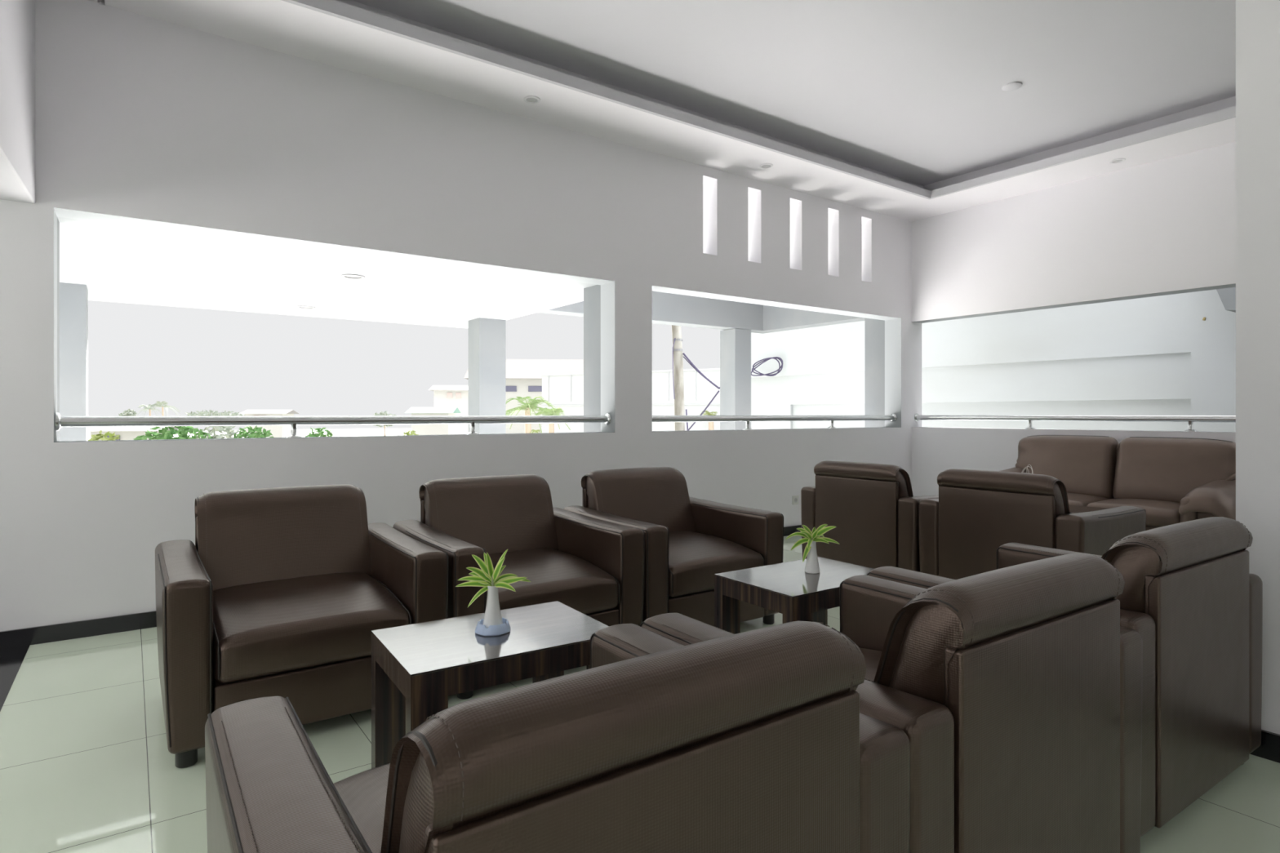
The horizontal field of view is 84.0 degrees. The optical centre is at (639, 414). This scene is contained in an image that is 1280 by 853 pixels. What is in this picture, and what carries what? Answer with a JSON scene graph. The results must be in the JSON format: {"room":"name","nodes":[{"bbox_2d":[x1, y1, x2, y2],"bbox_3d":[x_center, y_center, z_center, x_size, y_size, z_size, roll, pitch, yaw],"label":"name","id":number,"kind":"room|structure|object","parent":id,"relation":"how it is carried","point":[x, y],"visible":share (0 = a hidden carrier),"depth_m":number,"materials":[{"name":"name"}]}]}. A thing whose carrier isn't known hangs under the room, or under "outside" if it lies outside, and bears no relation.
{"room":"lounge waiting area","nodes":[
{"label":"lounge waiting area","id":0,"kind":"room"},
{"bbox_2d":[0,0,35,203],"bbox_3d":[-1.137,-1.530,0.361,0.434,1.045,7.020,0,0,-34],"label":"wall","id":1,"kind":"structure","parent":0,"point":[17,17],"depth_m":3.05,"materials":[{"name":"white paint"}]},
{"bbox_2d":[57,217,59,441],"bbox_3d":[-3.151,0.052,3.595,0.318,2.135,0.204,0,0,-36],"label":"pier","id":2,"kind":"object","parent":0,"point":[58,222],"visible":0.11,"depth_m":3.71,"materials":[{"name":"white paint"}]},
{"bbox_2d":[57,217,595,328],"bbox_3d":[-4.058,-1.097,4.876,7.500,0.165,3.344,0,0,-36],"label":"ceiling","id":3,"kind":"structure","parent":0,"point":[116,263],"depth_m":5.48,"materials":[{"name":"paint"}]},
{"bbox_2d":[296,305,315,308],"bbox_3d":[-3.154,-1.012,6.712,0.170,0.007,0.170,0,0,-36],"label":"recessed light","id":4,"kind":"object","parent":3,"relation":"attached to","point":[298,306],"visible":1,"depth_m":6.70,"materials":[{"name":"grey metal"}]},
{"bbox_2d":[340,273,365,279],"bbox_3d":[-2.107,-1.012,5.217,0.170,0.007,0.170,0,0,-36],"label":"recessed light","id":5,"kind":"object","parent":3,"relation":"attached to","point":[346,276],"visible":1,"depth_m":5.21,"materials":[{"name":"grey metal"}]},
{"bbox_2d":[0,0,921,631],"bbox_3d":[-1.540,-0.625,4.503,11.154,3.450,0.200,0,0,-36],"label":"wall","id":6,"kind":"structure","parent":0,"point":[141,121],"depth_m":4.27,"materials":[{"name":"white paint"}]},
{"bbox_2d":[0,644,30,711],"bbox_3d":[-0.129,1.099,-1.050,0.665,0.001,10.444,0,0,-36],"label":"trim","id":7,"kind":"structure","parent":6,"relation":"attached to","point":[11,659],"depth_m":3.09,"materials":[{"name":"black stone"}]},
{"bbox_2d":[54,412,611,438],"bbox_3d":[-1.570,0.064,4.472,3.264,0.147,0.092,0,0,-36],"label":"handrail","id":8,"kind":"object","parent":6,"relation":"attached to","point":[60,421],"visible":1,"depth_m":4.21,"materials":[{"name":"silver metal"}]},
{"bbox_2d":[0,524,801,648],"bbox_3d":[-1.555,1.060,4.361,10.964,0.081,0.014,0,0,-36],"label":"baseboard","id":9,"kind":"structure","parent":6,"relation":"attached to","point":[107,625],"depth_m":3.49,"materials":[{"name":"black stone"}]},
{"bbox_2d":[652,413,897,430],"bbox_3d":[1.365,0.064,6.581,3.258,0.148,0.092,0,0,-36],"label":"handrail","id":10,"kind":"object","parent":6,"relation":"attached to","point":[892,417],"visible":0.83,"depth_m":6.38,"materials":[{"name":"silver metal"}]},
{"bbox_2d":[791,495,798,504],"bbox_3d":[1.424,0.785,6.503,0.082,0.082,0.012,0,0,-36],"label":"wall socket","id":11,"kind":"object","parent":6,"relation":"attached to","point":[794,498],"visible":1,"depth_m":6.49,"materials":[{"name":"white plastic"}]},
{"bbox_2d":[523,95,540,103],"bbox_3d":[-0.704,-2.049,4.627,0.110,0.007,0.110,0,0,-36],"label":"recessed light","id":12,"kind":"object","parent":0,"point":[529,99],"visible":1,"depth_m":4.62,"materials":[{"name":"white"}]},
{"bbox_2d":[583,284,600,432],"bbox_3d":[-0.240,0.052,5.721,0.343,2.135,0.259,0,0,-36],"label":"pier","id":13,"kind":"object","parent":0,"point":[592,295],"visible":0.07,"depth_m":5.62,"materials":[{"name":"white paint"}]},
{"bbox_2d":[0,535,1279,852],"bbox_3d":[1.488,1.200,0.118,11.354,0.200,10.456,0,0,-36],"label":"floor","id":14,"kind":"structure","parent":0,"point":[87,766],"depth_m":2.21,"materials":[{"name":"tile"}]},
{"bbox_2d":[155,484,448,768],"bbox_3d":[-1.311,0.704,2.733,0.900,0.791,0.817,0,0,-36],"label":"armchair","id":15,"kind":"object","parent":14,"relation":"on","point":[282,592],"visible":0.9,"depth_m":2.53,"materials":[{"name":"brown leather"}]},
{"bbox_2d":[213,572,409,683],"bbox_3d":[-1.258,0.760,2.659,0.624,0.200,0.634,0,0,-36],"label":"seat cushion","id":16,"kind":"object","parent":15,"relation":"on","point":[266,628],"depth_m":2.46,"materials":[{"name":"brown leather"}]},
{"bbox_2d":[371,600,608,768],"bbox_3d":[-0.430,0.875,2.123,0.622,0.450,0.431,0,0,-33],"label":"coffee table","id":17,"kind":"object","parent":14,"relation":"on","point":[415,668],"visible":0.69,"depth_m":2.02,"materials":[{"name":"brown wood"}]},
{"bbox_2d":[475,617,510,635],"bbox_3d":[-0.441,0.635,2.129,0.104,0.030,0.104,0,0,37],"label":"ashtray","id":18,"kind":"object","parent":17,"relation":"on","point":[504,628],"visible":0.83,"depth_m":2.09,"materials":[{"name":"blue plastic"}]},
{"bbox_2d":[482,586,502,627],"bbox_3d":[-0.441,0.577,2.129,0.062,0.130,0.062,0,0,-36],"label":"bud vase","id":19,"kind":"object","parent":18,"relation":"in","point":[492,616],"visible":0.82,"depth_m":2.11,"materials":[{"name":"white ceramic"}]},
{"bbox_2d":[455,549,530,607],"bbox_3d":[-0.439,0.491,2.141,0.215,0.168,0.093,0,0,1],"label":"sprig","id":20,"kind":"object","parent":19,"relation":"in","point":[485,577],"visible":1,"depth_m":2.12,"materials":[{"name":"green plant"}]},
{"bbox_2d":[392,474,644,699],"bbox_3d":[-0.567,0.704,3.268,0.900,0.791,0.817,0,0,-36],"label":"armchair","id":21,"kind":"object","parent":14,"relation":"on","point":[594,567],"visible":0.67,"depth_m":3.26,"materials":[{"name":"brown leather"}]},
{"bbox_2d":[485,548,617,614],"bbox_3d":[-0.514,0.760,3.193,0.624,0.200,0.634,0,0,-36],"label":"seat cushion","id":22,"kind":"object","parent":21,"relation":"on","point":[585,580],"depth_m":3.07,"materials":[{"name":"brown leather"}]},
{"bbox_2d":[204,621,910,852],"bbox_3d":[-0.165,0.704,1.200,0.927,0.791,0.817,0,0,-35],"label":"armchair","id":23,"kind":"object","parent":14,"relation":"on","point":[759,740],"visible":1,"depth_m":0.89,"materials":[{"name":"brown leather"}]},
{"bbox_2d":[333,763,390,852],"bbox_3d":[-0.218,0.760,1.274,0.643,0.200,0.634,0,0,-35],"label":"seat cushion","id":24,"kind":"object","parent":23,"relation":"on","point":[364,793],"depth_m":1.26,"materials":[{"name":"brown leather"}]},
{"bbox_2d":[563,466,783,626],"bbox_3d":[0.167,0.704,3.795,0.900,0.791,0.817,0,0,-36],"label":"armchair","id":25,"kind":"object","parent":14,"relation":"on","point":[689,540],"visible":0.63,"depth_m":3.71,"materials":[{"name":"brown leather"}]},
{"bbox_2d":[668,530,764,597],"bbox_3d":[0.220,0.760,3.721,0.624,0.200,0.634,0,0,-36],"label":"seat cushion","id":26,"kind":"object","parent":25,"relation":"on","point":[695,557],"depth_m":3.52,"materials":[{"name":"brown leather"}]},
{"bbox_2d":[714,556,873,634],"bbox_3d":[0.681,0.875,2.888,0.622,0.450,0.431,0,0,-34],"label":"coffee table","id":27,"kind":"object","parent":14,"relation":"on","point":[785,588],"visible":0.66,"depth_m":2.80,"materials":[{"name":"brown wood"}]},
{"bbox_2d":[804,541,820,573],"bbox_3d":[0.710,0.585,2.926,0.062,0.130,0.062,0,0,-36],"label":"bud vase","id":28,"kind":"object","parent":27,"relation":"on","point":[811,566],"visible":0.87,"depth_m":2.91,"materials":[{"name":"white ceramic"}]},
{"bbox_2d":[786,524,839,562],"bbox_3d":[0.712,0.532,2.938,0.184,0.151,0.140,0,0,-36],"label":"sprig","id":29,"kind":"object","parent":28,"relation":"in","point":[810,536],"visible":1,"depth_m":2.92,"materials":[{"name":"green plant"}]},
{"bbox_2d":[800,460,938,572],"bbox_3d":[1.694,0.704,4.797,0.817,0.791,0.900,0,0,-36],"label":"armchair","id":30,"kind":"object","parent":14,"relation":"on","point":[873,508],"visible":0.66,"depth_m":4.49,"materials":[{"name":"brown leather"}]},
{"bbox_2d":[640,553,1142,852],"bbox_3d":[0.587,0.704,1.736,0.900,0.791,0.817,0,0,-35],"label":"armchair","id":31,"kind":"object","parent":14,"relation":"on","point":[1015,691],"visible":0.62,"depth_m":1.36,"materials":[{"name":"brown leather"}]},
{"bbox_2d":[858,647,882,682],"bbox_3d":[0.535,0.760,1.812,0.624,0.200,0.634,0,0,-35],"label":"seat cushion","id":32,"kind":"object","parent":31,"relation":"on","point":[872,655],"depth_m":1.93,"materials":[{"name":"brown leather"}]},
{"bbox_2d":[918,468,1146,579],"bbox_3d":[2.222,0.704,4.063,0.817,0.791,0.900,0,0,-36],"label":"armchair","id":33,"kind":"object","parent":14,"relation":"on","point":[975,513],"visible":0.68,"depth_m":3.81,"materials":[{"name":"brown leather"}]},
{"bbox_2d":[1021,464,1033,473],"bbox_3d":[2.043,0.290,3.742,0.027,0.054,0.068,0,0,-26],"label":"loop","id":34,"kind":"object","parent":33,"relation":"on","point":[1028,464],"visible":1,"depth_m":3.74,"materials":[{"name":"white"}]},
{"bbox_2d":[866,516,1262,837],"bbox_3d":[1.356,0.704,2.305,0.932,0.791,0.817,0,0,-34],"label":"armchair","id":35,"kind":"object","parent":14,"relation":"on","point":[1191,596],"visible":0.53,"depth_m":1.92,"materials":[{"name":"brown leather"}]},
{"bbox_2d":[1068,504,1105,513],"bbox_3d":[2.955,0.875,4.919,0.431,0.450,0.622,0,0,-36],"label":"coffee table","id":36,"kind":"object","parent":14,"relation":"on","point":[1073,508],"visible":0.04,"depth_m":4.88,"materials":[{"name":"brown wood"}]},
{"bbox_2d":[1000,435,1235,530],"bbox_3d":[3.704,0.640,5.654,0.845,0.920,1.830,0,0,-36],"label":"sofa","id":37,"kind":"object","parent":14,"relation":"on","point":[1175,480],"visible":0.44,"depth_m":5.49,"materials":[{"name":"brown leather"}]},
{"bbox_2d":[1015,435,1118,498],"bbox_3d":[3.637,0.443,6.095,0.275,0.515,0.782,0,0,-36],"label":"cushion","id":38,"kind":"object","parent":37,"relation":"on","point":[1086,465],"depth_m":5.93,"materials":[{"name":"brown leather"}]},
{"bbox_2d":[1066,492,1114,506],"bbox_3d":[3.467,0.729,5.865,0.685,0.152,0.611,0,0,-36],"label":"seat cushion","id":39,"kind":"object","parent":37,"relation":"on","point":[1081,499],"depth_m":5.70,"materials":[{"name":"brown leather"}]},
{"bbox_2d":[1087,497,1180,527],"bbox_3d":[3.828,0.729,5.362,0.685,0.152,0.611,0,0,-36],"label":"seat cushion","id":40,"kind":"object","parent":37,"relation":"on","point":[1160,512],"depth_m":5.16,"materials":[{"name":"brown leather"}]},
{"bbox_2d":[1112,437,1235,502],"bbox_3d":[4.100,0.443,5.450,0.275,0.515,0.782,0,0,-36],"label":"cushion","id":41,"kind":"object","parent":37,"relation":"on","point":[1154,468],"depth_m":5.40,"materials":[{"name":"brown leather"}]},
{"bbox_2d":[351,0,1235,186],"bbox_3d":[1.429,-2.320,0.200,11.354,0.120,10.656,0,0,-36],"label":"ceiling","id":42,"kind":"structure","parent":0,"point":[911,91],"depth_m":4.50,"materials":[{"name":"white paint"}]},
{"bbox_2d":[1001,81,1022,91],"bbox_3d":[2.559,-2.253,4.887,0.124,0.013,0.124,0,0,-36],"label":"cover plate","id":43,"kind":"object","parent":42,"relation":"attached to","point":[1013,86],"visible":1,"depth_m":4.87,"materials":[{"name":"white paint"}]},
{"bbox_2d":[864,317,884,427],"bbox_3d":[2.705,-0.315,7.837,0.369,2.870,0.259,0,0,-36],"label":"pier","id":44,"kind":"object","parent":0,"point":[874,329],"visible":0.14,"depth_m":7.73,"materials":[{"name":"white paint"}]},
{"bbox_2d":[911,142,1235,497],"bbox_3d":[6.021,-0.625,3.376,0.190,3.450,10.456,0,0,-36],"label":"wall","id":45,"kind":"structure","parent":0,"point":[1165,227],"depth_m":6.28,"materials":[{"name":"white paint"}]},
{"bbox_2d":[914,413,1235,431],"bbox_3d":[4.153,0.062,5.974,0.092,0.149,4.096,0,0,-36],"label":"handrail","id":46,"kind":"object","parent":45,"relation":"attached to","point":[1029,418],"visible":0.98,"depth_m":6.28,"materials":[{"name":"silver metal"}]},
{"bbox_2d":[1109,158,1125,163],"bbox_3d":[3.861,-2.049,5.743,0.110,0.007,0.110,0,0,-36],"label":"recessed light","id":47,"kind":"object","parent":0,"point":[1117,160],"visible":1,"depth_m":5.74,"materials":[{"name":"white"}]},
{"bbox_2d":[1235,0,1279,734],"bbox_3d":[4.096,-0.625,-0.286,0.400,3.450,6.755,0,0,-36],"label":"wall","id":48,"kind":"structure","parent":0,"point":[1257,21],"depth_m":2.29,"materials":[{"name":"white paint"}]},
{"bbox_2d":[88,0,1235,222],"bbox_3d":[1.492,-2.061,0.121,10.964,0.018,10.456,0,0,-36],"label":"ceiling","id":49,"kind":"structure","parent":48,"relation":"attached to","point":[278,25],"depth_m":4.81,"materials":[{"name":"white paint"}]},
{"bbox_2d":[281,0,1235,199],"bbox_3d":[1.893,-2.087,2.571,6.335,0.071,5.826,0,0,-36],"label":"trim","id":50,"kind":"structure","parent":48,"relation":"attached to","point":[338,9],"depth_m":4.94,"materials":[{"name":"white paint"}]},
{"bbox_2d":[759,163,773,168],"bbox_3d":[1.042,-2.049,5.859,0.110,0.007,0.110,0,0,-36],"label":"recessed light","id":51,"kind":"object","parent":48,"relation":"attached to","point":[764,165],"visible":1,"depth_m":5.85,"materials":[{"name":"white"}]},
{"bbox_2d":[1249,729,1279,763],"bbox_3d":[4.086,1.058,-0.284,0.415,0.085,6.770,0,0,-36],"label":"baseboard","id":52,"kind":"structure","parent":48,"relation":"attached to","point":[1269,748],"depth_m":2.26,"materials":[{"name":"black stone"}]},
{"bbox_3d":[-2.236,1.210,5.939,11.700,0.180,2.944,0,0,-36],"label":"floor","id":53,"kind":"structure","parent":0,"visible":0},
{"bbox_2d":[59,282,88,441],"bbox_3d":[-4.542,0.052,5.590,0.300,2.135,0.300,0,0,-36],"label":"column","id":54,"kind":"structure","parent":53,"relation":"on","point":[73,298],"depth_m":5.51,"materials":[{"name":"white paint"}]},
{"bbox_2d":[468,317,506,434],"bbox_3d":[-1.652,0.052,7.667,0.300,2.135,0.300,0,0,-36],"label":"column","id":55,"kind":"structure","parent":53,"relation":"on","point":[486,336],"depth_m":7.55,"materials":[{"name":"white paint"}]},
{"bbox_2d":[720,328,751,430],"bbox_3d":[1.318,-0.020,9.801,0.300,2.280,0.300,0,0,-36],"label":"column","id":56,"kind":"structure","parent":53,"relation":"on","point":[735,344],"depth_m":9.70,"materials":[{"name":"white paint"}]},
{"bbox_2d":[538,291,864,333],"bbox_3d":[0.867,-1.633,7.978,4.120,0.935,2.634,0,0,-36],"label":"ceiling","id":57,"kind":"structure","parent":56,"relation":"on","point":[668,308],"depth_m":9.30,"materials":[{"name":"white paint"}]},
{"label":"outside","id":58,"kind":"structure","parent":0,"visible":0},
{"bbox_2d":[88,428,411,439],"bbox_3d":[-33.992,5.350,98.715,380.000,0.500,320.000,0,0,-36],"label":"ground","id":59,"kind":"structure","parent":58,"point":[351,432],"depth_m":202.35,"materials":[{"name":"white concrete"}]},
{"bbox_2d":[88,430,119,440],"bbox_3d":[-18.855,2.833,25.000,1.329,4.544,1.262,0,0,-36],"label":"tree","id":60,"kind":"object","parent":59,"relation":"on","point":[100,436],"visible":0.18,"depth_m":24.98,"materials":[{"name":"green plant"}]},
{"bbox_2d":[118,408,137,416],"bbox_3d":[-64.869,2.170,89.999,2.286,5.869,2.127,0,0,-36],"label":"tree","id":61,"kind":"object","parent":59,"relation":"on","point":[133,413],"visible":0.41,"depth_m":89.82,"materials":[{"name":"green plant"}]},
{"bbox_2d":[88,426,177,440],"bbox_3d":[-22.376,2.750,31.422,3.000,4.700,3.800,0,0,-19],"label":"house","id":62,"kind":"structure","parent":59,"relation":"on","point":[126,433],"depth_m":30.09,"materials":[{"name":"grey paint"}]},
{"bbox_2d":[135,403,162,416],"bbox_3d":[-55.075,1.942,79.813,2.817,6.326,3.710,0,0,-36],"label":"palm tree","id":63,"kind":"object","parent":59,"relation":"on","point":[148,407],"visible":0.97,"depth_m":79.96,"materials":[{"name":"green plant"}]},
{"bbox_2d":[145,400,179,416],"bbox_3d":[-55.302,1.802,82.299,3.655,6.605,3.420,0,0,-36],"label":"palm tree","id":64,"kind":"object","parent":59,"relation":"on","point":[157,402],"visible":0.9,"depth_m":81.94,"materials":[{"name":"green plant"}]},
{"bbox_2d":[133,426,213,439],"bbox_3d":[-17.740,2.721,27.004,2.790,4.770,2.538,0,0,-36],"label":"tree","id":65,"kind":"object","parent":59,"relation":"on","point":[182,434],"visible":0.19,"depth_m":26.69,"materials":[{"name":"green plant"}]},
{"bbox_2d":[185,409,244,431],"bbox_3d":[-56.904,2.210,95.026,7.911,5.790,3.250,0,0,-36],"label":"tree","id":66,"kind":"object","parent":59,"relation":"on","point":[199,413],"visible":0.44,"depth_m":94.45,"materials":[{"name":"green plant"}]},
{"bbox_2d":[195,425,244,439],"bbox_3d":[-19.484,2.734,33.063,2.272,4.744,2.373,0,0,-36],"label":"tree","id":67,"kind":"object","parent":59,"relation":"on","point":[228,428],"visible":0.27,"depth_m":32.78,"materials":[{"name":"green plant"}]},
{"bbox_2d":[233,425,273,438],"bbox_3d":[-15.262,2.762,27.983,1.715,4.687,1.729,0,0,-36],"label":"tree","id":68,"kind":"object","parent":59,"relation":"on","point":[258,429],"visible":0.25,"depth_m":27.83,"materials":[{"name":"green plant"}]},
{"bbox_2d":[238,409,298,437],"bbox_3d":[-33.303,2.350,63.950,3.800,5.500,4.800,0,0,-13],"label":"house","id":69,"kind":"structure","parent":59,"relation":"on","point":[277,431],"depth_m":62.27,"materials":[{"name":"grey paint"}]},
{"bbox_2d":[305,427,333,436],"bbox_3d":[-13.483,2.810,30.018,1.070,4.590,1.161,0,0,9],"label":"tree","id":70,"kind":"object","parent":59,"relation":"on","point":[321,432],"visible":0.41,"depth_m":29.90,"materials":[{"name":"green plant"}]},
{"bbox_2d":[372,410,395,435],"bbox_3d":[-28.666,2.359,80.073,3.269,5.493,2.690,0,0,-36],"label":"tree","id":71,"kind":"object","parent":59,"relation":"on","point":[381,413],"visible":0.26,"depth_m":79.94,"materials":[{"name":"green plant"}]},
{"bbox_2d":[402,429,418,435],"bbox_3d":[-7.824,2.805,24.012,1.149,4.602,1.106,0,0,-36],"label":"tree","id":72,"kind":"object","parent":59,"relation":"on","point":[407,433],"visible":0.07,"depth_m":23.89,"materials":[{"name":"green plant"}]},
{"bbox_2d":[404,407,461,435],"bbox_3d":[-15.637,2.275,53.985,3.400,5.650,4.800,0,0,-7],"label":"house","id":73,"kind":"structure","parent":59,"relation":"on","point":[425,428],"depth_m":52.10,"materials":[{"name":"grey paint"}]},
{"bbox_2d":[428,385,468,434],"bbox_3d":[-16.489,1.250,63.985,4.200,7.700,4.800,0,0,-7],"label":"house","id":74,"kind":"structure","parent":59,"relation":"on","point":[445,396],"depth_m":62.03,"materials":[{"name":"grey paint"}]},
{"bbox_2d":[463,359,583,433],"bbox_3d":[-7.349,0.650,48.992,8.300,8.900,6.800,0,0,-4],"label":"house","id":75,"kind":"structure","parent":59,"relation":"on","point":[523,376],"depth_m":46.04,"materials":[{"name":"grey paint"}]},
{"bbox_2d":[506,396,555,433],"bbox_3d":[-3.078,2.309,19.003,1.672,5.591,1.976,0,0,7],"label":"palm tree","id":76,"kind":"object","parent":59,"relation":"on","point":[526,407],"visible":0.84,"depth_m":18.92,"materials":[{"name":"green plant"}]},
{"bbox_2d":[530,429,541,433],"bbox_3d":[-2.551,2.726,15.956,0.997,4.759,1.082,0,0,-36],"label":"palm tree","id":77,"kind":"object","parent":59,"relation":"on","point":[535,431],"visible":0.11,"depth_m":16.09,"materials":[{"name":"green plant"}]},
{"bbox_2d":[535,407,572,432],"bbox_3d":[-2.567,2.451,21.148,1.058,5.308,1.532,0,0,11],"label":"palm tree","id":78,"kind":"object","parent":59,"relation":"on","point":[555,412],"visible":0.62,"depth_m":20.89,"materials":[{"name":"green plant"}]},
{"bbox_2d":[541,368,719,432],"bbox_3d":[1.662,1.820,26.966,8.107,6.560,7.040,0,0,30],"label":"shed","id":79,"kind":"object","parent":59,"relation":"on","point":[565,391],"visible":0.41,"depth_m":23.49,"materials":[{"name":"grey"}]},
{"bbox_2d":[671,324,719,431],"bbox_3d":[0.983,1.622,13.356,0.410,6.958,1.846,0,0,-14],"label":"utility pole","id":80,"kind":"object","parent":59,"relation":"on","point":[677,357],"visible":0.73,"depth_m":14.01,"materials":[{"name":"concrete"}]},
{"bbox_2d":[682,352,782,389],"bbox_3d":[1.460,-0.829,12.650,0.285,0.774,3.070,0,0,-28],"label":"overhead cable","id":81,"kind":"object","parent":80,"relation":"hanging from","point":[690,362],"visible":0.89,"depth_m":11.66,"materials":[{"name":"grey plastic"}]},
{"bbox_2d":[699,410,717,430],"bbox_3d":[2.249,2.491,22.062,0.922,5.229,0.970,0,0,-2],"label":"palm tree","id":82,"kind":"object","parent":59,"relation":"on","point":[710,424],"visible":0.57,"depth_m":21.95,"materials":[{"name":"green plant"}]},
{"bbox_2d":[751,287,1235,431],"bbox_3d":[6.679,-0.150,10.156,6.500,10.500,9.700,0,0,-36],"label":"building","id":83,"kind":"structure","parent":59,"relation":"on","point":[1175,354],"depth_m":8.23,"materials":[{"name":"paint"}]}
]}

